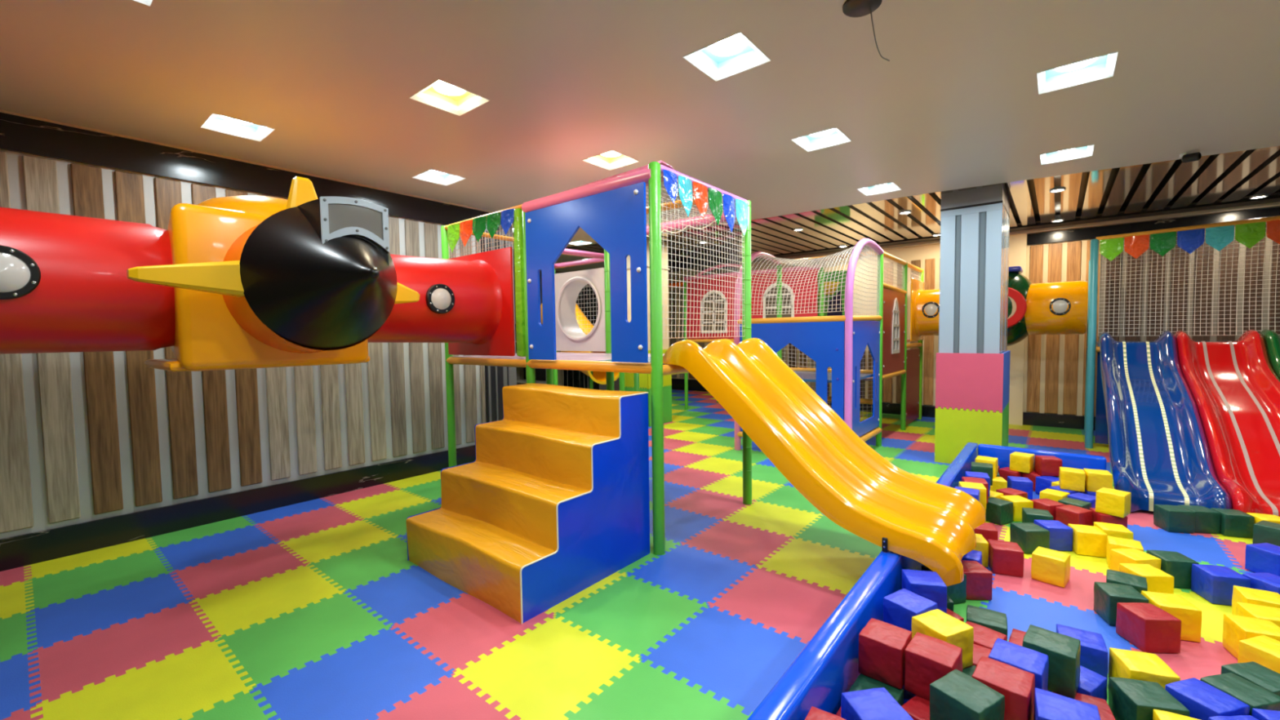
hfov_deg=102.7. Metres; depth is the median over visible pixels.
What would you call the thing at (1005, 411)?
foam mat
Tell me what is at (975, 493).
foam block
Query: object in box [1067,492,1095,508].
foam block
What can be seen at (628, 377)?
foam mat
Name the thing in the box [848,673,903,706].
foam block
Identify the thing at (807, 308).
house
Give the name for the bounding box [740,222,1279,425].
wall
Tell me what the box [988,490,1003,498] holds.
foam block
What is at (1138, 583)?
foam block
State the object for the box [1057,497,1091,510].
foam block
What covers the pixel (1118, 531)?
foam block
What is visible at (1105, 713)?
foam block
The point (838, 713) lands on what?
foam block
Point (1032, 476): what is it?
foam block
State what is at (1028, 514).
foam block
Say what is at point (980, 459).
foam block
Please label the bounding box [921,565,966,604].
foam block
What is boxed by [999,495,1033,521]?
foam block
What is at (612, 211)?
tower
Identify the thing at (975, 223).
column
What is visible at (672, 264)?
trim
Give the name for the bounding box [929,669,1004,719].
foam block
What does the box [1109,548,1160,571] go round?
foam block
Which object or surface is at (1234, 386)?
slide
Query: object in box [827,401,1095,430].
baseboard
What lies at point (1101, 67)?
ceiling light
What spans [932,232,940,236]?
recessed light
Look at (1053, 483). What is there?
foam block
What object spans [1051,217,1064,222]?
recessed light
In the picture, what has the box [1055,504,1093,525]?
foam block
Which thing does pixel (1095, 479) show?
foam block
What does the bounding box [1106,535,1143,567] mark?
foam block
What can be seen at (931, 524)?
slide
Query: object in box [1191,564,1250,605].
foam block
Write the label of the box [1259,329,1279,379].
slide
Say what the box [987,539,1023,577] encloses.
foam block
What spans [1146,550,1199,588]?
foam block
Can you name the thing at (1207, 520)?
foam block
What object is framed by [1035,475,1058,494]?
foam block
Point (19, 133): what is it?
trim
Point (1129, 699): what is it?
foam block
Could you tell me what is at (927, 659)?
foam block
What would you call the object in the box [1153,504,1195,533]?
foam block
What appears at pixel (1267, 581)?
foam block
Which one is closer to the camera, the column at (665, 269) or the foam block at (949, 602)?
the foam block at (949, 602)
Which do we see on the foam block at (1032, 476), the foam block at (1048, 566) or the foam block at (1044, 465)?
the foam block at (1044, 465)
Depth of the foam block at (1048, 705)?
1.61 m
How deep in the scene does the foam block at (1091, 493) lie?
4.25 m
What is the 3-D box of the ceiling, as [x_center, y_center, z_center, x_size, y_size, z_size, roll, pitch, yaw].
[-0.668,-1.744,2.979,13.700,0.140,10.746,2,4,39]
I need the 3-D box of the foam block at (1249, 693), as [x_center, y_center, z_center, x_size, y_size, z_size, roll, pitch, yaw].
[2.258,1.309,1.920,0.162,0.161,0.162,-1,3,-11]
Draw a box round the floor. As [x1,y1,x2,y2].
[0,389,1255,719]
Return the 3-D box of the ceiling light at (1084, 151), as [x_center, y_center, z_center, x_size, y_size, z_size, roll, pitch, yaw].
[3.765,-1.847,4.516,0.356,0.079,0.356,2,4,39]
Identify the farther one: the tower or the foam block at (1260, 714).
the tower
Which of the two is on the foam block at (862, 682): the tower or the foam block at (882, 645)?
the foam block at (882, 645)
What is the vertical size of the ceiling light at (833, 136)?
0.079 m
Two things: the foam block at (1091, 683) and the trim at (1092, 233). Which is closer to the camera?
the foam block at (1091, 683)
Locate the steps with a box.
[405,382,649,624]
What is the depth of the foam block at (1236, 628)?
2.33 m
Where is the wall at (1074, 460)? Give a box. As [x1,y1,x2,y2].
[977,443,1106,470]
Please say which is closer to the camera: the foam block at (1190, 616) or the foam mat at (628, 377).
the foam block at (1190, 616)
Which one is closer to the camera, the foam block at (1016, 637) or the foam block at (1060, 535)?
the foam block at (1016, 637)
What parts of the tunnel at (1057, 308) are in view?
panel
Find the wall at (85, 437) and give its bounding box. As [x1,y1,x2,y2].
[0,149,516,538]
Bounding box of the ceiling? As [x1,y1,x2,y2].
[0,0,1279,257]
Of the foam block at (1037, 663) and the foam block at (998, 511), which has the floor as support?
the foam block at (998, 511)
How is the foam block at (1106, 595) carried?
on the floor
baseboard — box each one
[0,444,475,571]
[671,377,707,391]
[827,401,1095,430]
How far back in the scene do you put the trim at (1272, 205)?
7.34 m
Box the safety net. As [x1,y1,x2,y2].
[563,287,599,389]
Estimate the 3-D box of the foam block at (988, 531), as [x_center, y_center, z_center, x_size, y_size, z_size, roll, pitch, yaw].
[2.374,1.227,3.553,0.162,0.162,0.162,0,3,23]
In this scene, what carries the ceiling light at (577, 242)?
attached to the ceiling
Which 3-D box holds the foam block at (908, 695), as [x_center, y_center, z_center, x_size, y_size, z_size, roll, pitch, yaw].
[1.052,1.340,2.038,0.162,0.121,0.162,-2,3,-28]
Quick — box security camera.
[1179,151,1201,162]
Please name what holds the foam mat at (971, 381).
attached to the column at (975, 223)
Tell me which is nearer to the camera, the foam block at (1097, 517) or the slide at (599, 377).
the foam block at (1097, 517)
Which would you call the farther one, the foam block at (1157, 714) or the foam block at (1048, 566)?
the foam block at (1048, 566)
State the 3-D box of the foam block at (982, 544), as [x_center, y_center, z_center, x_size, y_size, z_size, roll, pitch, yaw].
[2.172,1.240,3.356,0.162,0.162,0.162,0,3,20]
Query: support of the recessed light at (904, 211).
attached to the ceiling slats
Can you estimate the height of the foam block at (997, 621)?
0.161 m
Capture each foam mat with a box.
[624,372,648,388]
[624,386,648,426]
[648,349,671,388]
[648,384,671,426]
[934,406,1002,463]
[935,352,1004,413]
[1000,403,1008,446]
[1002,350,1010,409]
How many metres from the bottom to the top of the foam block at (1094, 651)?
0.162 m
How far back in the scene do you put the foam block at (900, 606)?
2.25 m
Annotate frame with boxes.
[1084,215,1279,448]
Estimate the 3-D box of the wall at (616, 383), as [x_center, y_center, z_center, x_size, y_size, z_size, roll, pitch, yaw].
[-4.596,-0.443,9.084,0.150,3.150,15.100,2,4,39]
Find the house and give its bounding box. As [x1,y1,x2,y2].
[669,238,924,450]
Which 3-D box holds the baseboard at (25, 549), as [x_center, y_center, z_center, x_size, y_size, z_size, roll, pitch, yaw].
[-4.119,1.291,3.601,0.032,0.212,7.060,2,4,39]
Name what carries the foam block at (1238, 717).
on the floor
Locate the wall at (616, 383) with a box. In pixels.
[513,266,619,391]
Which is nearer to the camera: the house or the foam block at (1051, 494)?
the foam block at (1051, 494)
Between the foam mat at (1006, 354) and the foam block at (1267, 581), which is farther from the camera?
the foam mat at (1006, 354)
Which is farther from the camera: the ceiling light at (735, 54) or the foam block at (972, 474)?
the foam block at (972, 474)
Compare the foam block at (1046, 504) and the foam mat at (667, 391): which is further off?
the foam mat at (667, 391)
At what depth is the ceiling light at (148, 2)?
2.31 m
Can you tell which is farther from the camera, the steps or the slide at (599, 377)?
the slide at (599, 377)
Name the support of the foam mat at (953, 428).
on the floor
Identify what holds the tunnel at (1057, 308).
attached to the house
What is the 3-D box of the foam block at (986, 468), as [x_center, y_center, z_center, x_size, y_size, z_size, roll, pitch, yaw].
[3.038,1.009,4.547,0.162,0.161,0.162,1,3,33]
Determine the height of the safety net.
2.381 m
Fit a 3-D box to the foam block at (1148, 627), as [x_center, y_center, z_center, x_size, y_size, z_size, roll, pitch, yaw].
[2.435,1.280,2.452,0.161,0.162,0.162,-1,3,4]
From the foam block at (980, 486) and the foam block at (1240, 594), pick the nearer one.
the foam block at (1240, 594)
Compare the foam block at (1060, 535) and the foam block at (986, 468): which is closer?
the foam block at (1060, 535)
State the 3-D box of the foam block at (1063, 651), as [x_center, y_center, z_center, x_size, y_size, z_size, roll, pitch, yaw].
[1.584,1.156,1.971,0.162,0.162,0.161,-4,4,-44]
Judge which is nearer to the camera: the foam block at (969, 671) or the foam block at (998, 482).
the foam block at (969, 671)
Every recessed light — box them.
[793,228,803,231]
[898,208,911,214]
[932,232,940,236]
[1048,186,1066,192]
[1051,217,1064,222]
[1248,195,1267,199]
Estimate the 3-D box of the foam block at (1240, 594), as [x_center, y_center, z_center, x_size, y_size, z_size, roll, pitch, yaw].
[3.138,1.264,2.581,0.162,0.162,0.162,1,3,32]
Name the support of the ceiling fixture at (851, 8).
attached to the ceiling
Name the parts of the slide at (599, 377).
leg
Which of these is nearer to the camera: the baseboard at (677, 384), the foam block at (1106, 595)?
the foam block at (1106, 595)
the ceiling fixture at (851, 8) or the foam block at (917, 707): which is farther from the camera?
the ceiling fixture at (851, 8)
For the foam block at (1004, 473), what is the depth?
4.93 m
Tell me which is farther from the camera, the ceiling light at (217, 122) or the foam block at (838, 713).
the ceiling light at (217, 122)
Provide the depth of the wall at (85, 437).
4.08 m
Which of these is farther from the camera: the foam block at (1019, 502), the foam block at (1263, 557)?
the foam block at (1019, 502)
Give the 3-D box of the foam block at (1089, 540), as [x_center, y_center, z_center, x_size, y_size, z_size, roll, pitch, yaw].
[3.030,1.222,3.467,0.162,0.162,0.162,0,3,21]
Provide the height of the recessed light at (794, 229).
0.042 m
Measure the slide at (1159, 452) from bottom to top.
1.466 m
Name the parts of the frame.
post, post, skirt panel, rail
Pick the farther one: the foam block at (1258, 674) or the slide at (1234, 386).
the slide at (1234, 386)
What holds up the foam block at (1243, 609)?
on the floor
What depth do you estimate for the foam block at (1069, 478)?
4.28 m
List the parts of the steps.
panel, panel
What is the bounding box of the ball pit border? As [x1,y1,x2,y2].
[746,442,977,719]
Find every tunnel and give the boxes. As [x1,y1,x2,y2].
[0,176,515,372]
[910,266,1088,346]
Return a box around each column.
[625,236,670,389]
[938,182,1009,412]
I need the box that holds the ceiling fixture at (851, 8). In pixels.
[842,0,889,61]
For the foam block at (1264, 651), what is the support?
on the floor
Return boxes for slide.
[540,302,619,389]
[662,337,986,586]
[1098,330,1231,511]
[1173,329,1279,516]
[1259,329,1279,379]
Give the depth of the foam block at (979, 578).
2.86 m
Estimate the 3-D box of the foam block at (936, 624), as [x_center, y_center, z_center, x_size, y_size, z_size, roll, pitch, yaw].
[1.242,1.154,2.105,0.162,0.162,0.162,-2,3,-23]
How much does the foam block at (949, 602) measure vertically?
0.162 m
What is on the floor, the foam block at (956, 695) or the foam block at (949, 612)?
the foam block at (949, 612)
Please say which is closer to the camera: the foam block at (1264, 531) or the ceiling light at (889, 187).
the foam block at (1264, 531)
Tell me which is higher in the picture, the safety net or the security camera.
the security camera
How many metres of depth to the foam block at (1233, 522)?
3.68 m
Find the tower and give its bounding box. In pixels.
[440,160,751,555]
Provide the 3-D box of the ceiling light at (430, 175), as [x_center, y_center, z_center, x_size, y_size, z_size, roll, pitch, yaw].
[-1.931,-1.787,4.910,0.356,0.079,0.356,2,4,39]
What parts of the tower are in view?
post, rail, rail, rail, post, post, post, rail, tunnel panel, rail, rail, castle panel, rail, post, post, post, post, rail, rail, rail, rail, post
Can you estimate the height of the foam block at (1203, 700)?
0.162 m
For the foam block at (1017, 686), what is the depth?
1.73 m
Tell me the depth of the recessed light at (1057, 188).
5.63 m
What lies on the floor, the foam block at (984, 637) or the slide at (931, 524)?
the foam block at (984, 637)
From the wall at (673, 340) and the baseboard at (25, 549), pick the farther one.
the wall at (673, 340)
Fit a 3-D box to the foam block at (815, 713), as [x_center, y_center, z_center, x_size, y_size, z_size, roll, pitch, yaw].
[0.570,1.191,1.535,0.162,0.162,0.162,1,3,36]
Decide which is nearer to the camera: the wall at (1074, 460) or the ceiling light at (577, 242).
the wall at (1074, 460)
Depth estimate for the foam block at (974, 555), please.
3.06 m
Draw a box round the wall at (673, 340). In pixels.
[668,267,739,379]
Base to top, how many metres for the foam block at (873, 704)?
0.162 m
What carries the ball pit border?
on the floor
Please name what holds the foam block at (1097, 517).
on the floor
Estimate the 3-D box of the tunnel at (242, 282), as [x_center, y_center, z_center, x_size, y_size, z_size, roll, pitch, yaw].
[-3.024,-0.452,2.090,2.028,1.122,6.088,2,4,39]
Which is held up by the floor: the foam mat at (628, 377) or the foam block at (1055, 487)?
the foam block at (1055, 487)
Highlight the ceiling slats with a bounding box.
[513,146,1279,278]
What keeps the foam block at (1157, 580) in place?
on the floor
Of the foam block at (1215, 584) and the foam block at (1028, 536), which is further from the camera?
the foam block at (1028, 536)
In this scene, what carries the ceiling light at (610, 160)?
attached to the ceiling
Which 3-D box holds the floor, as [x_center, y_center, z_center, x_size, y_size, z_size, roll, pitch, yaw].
[0.752,1.300,4.817,13.700,0.060,15.100,2,4,39]
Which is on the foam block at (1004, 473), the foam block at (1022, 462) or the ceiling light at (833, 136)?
the foam block at (1022, 462)
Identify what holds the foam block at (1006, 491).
on the floor
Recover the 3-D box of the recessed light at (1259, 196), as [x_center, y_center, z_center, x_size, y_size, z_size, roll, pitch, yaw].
[7.352,-1.948,6.077,0.142,0.042,0.142,2,4,39]
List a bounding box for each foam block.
[804,706,845,719]
[835,706,840,716]
[840,687,913,719]
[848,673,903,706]
[858,617,911,688]
[883,588,937,631]
[901,568,946,613]
[901,695,929,719]
[902,684,915,704]
[904,631,962,700]
[911,608,973,668]
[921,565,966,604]
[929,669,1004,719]
[946,594,953,611]
[946,608,964,622]
[954,486,979,501]
[958,481,986,509]
[960,560,992,599]
[961,476,988,503]
[961,550,982,564]
[962,644,991,669]
[962,665,976,676]
[964,471,990,496]
[965,621,1007,649]
[966,604,1007,640]
[970,462,992,485]
[971,656,1035,719]
[973,522,998,541]
[973,533,988,567]
[975,455,998,478]
[985,497,1013,524]
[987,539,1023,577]
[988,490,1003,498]
[988,638,1048,690]
[992,476,1007,491]
[995,487,1027,498]
[999,466,1022,481]
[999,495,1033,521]
[1007,475,1032,499]
[1008,628,1026,646]
[1009,451,1035,473]
[1009,522,1049,553]
[1022,470,1041,491]
[1022,507,1053,522]
[1022,624,1080,698]
[1030,497,1065,519]
[1031,546,1070,587]
[1033,520,1072,551]
[1033,688,1100,719]
[1034,455,1062,476]
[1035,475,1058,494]
[1039,488,1070,502]
[1047,665,1106,702]
[1048,485,1082,493]
[1051,480,1059,486]
[1051,691,1115,719]
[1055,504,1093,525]
[1056,623,1107,682]
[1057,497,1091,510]
[1058,466,1085,491]
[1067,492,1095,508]
[1067,524,1107,557]
[1082,488,1095,496]
[1083,468,1112,492]
[1089,507,1127,528]
[1093,521,1133,539]
[1093,582,1148,626]
[1095,487,1131,517]
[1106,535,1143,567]
[1106,568,1147,593]
[1108,647,1180,688]
[1108,676,1190,719]
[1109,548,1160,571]
[1115,602,1181,653]
[1119,563,1173,594]
[1141,591,1201,642]
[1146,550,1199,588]
[1152,709,1199,719]
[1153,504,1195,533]
[1164,677,1249,719]
[1178,504,1220,533]
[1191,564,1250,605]
[1200,672,1279,715]
[1208,715,1257,719]
[1210,507,1254,537]
[1221,661,1279,696]
[1222,613,1279,658]
[1231,585,1279,614]
[1235,601,1279,626]
[1237,635,1279,673]
[1242,572,1279,594]
[1244,542,1279,576]
[1246,512,1279,524]
[1251,708,1279,719]
[1252,520,1279,546]
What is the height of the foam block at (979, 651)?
0.162 m
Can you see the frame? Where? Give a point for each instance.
(1250, 232)
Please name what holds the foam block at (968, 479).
on the foam block
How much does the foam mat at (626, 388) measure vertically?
0.642 m
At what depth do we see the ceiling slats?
6.58 m
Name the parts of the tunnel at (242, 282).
windshield frame, panel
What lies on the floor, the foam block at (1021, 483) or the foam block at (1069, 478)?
the foam block at (1021, 483)
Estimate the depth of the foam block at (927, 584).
2.42 m
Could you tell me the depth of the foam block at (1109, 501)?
3.70 m
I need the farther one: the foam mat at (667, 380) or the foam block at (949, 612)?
the foam mat at (667, 380)
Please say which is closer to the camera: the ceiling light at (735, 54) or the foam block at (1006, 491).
the ceiling light at (735, 54)
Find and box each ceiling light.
[133,0,152,6]
[200,112,275,141]
[408,79,489,115]
[411,168,466,185]
[568,240,595,246]
[582,150,639,169]
[682,31,770,80]
[791,127,851,151]
[857,182,901,195]
[1036,51,1118,94]
[1040,144,1093,164]
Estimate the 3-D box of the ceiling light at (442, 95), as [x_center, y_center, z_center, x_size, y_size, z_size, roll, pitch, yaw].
[-1.224,-1.717,3.288,0.356,0.079,0.356,2,4,39]
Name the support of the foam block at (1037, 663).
on the foam block at (969, 671)
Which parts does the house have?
rail, post, rail, wall panel, pane, rail, rail, pane, post, wall panel, rail, castle panel, post, rail, rail, rail, castle panel, rail, rail, post, wall panel, rail, rail, pane, rail, post, wall panel, rail, post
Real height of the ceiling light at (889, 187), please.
0.079 m
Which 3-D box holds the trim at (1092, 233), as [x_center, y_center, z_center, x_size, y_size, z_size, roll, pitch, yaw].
[7.936,-1.835,6.496,4.820,0.165,0.045,2,4,39]
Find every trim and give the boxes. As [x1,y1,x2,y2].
[0,109,492,231]
[667,253,737,271]
[751,201,1279,263]
[1026,207,1279,244]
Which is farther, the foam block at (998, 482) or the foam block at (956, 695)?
the foam block at (998, 482)
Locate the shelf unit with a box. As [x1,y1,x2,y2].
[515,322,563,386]
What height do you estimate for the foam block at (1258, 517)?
0.162 m
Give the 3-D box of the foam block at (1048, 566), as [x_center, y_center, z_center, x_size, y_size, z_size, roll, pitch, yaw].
[2.485,1.248,3.094,0.162,0.162,0.162,-3,4,-40]
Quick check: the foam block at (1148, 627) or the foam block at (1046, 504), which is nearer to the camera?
the foam block at (1148, 627)

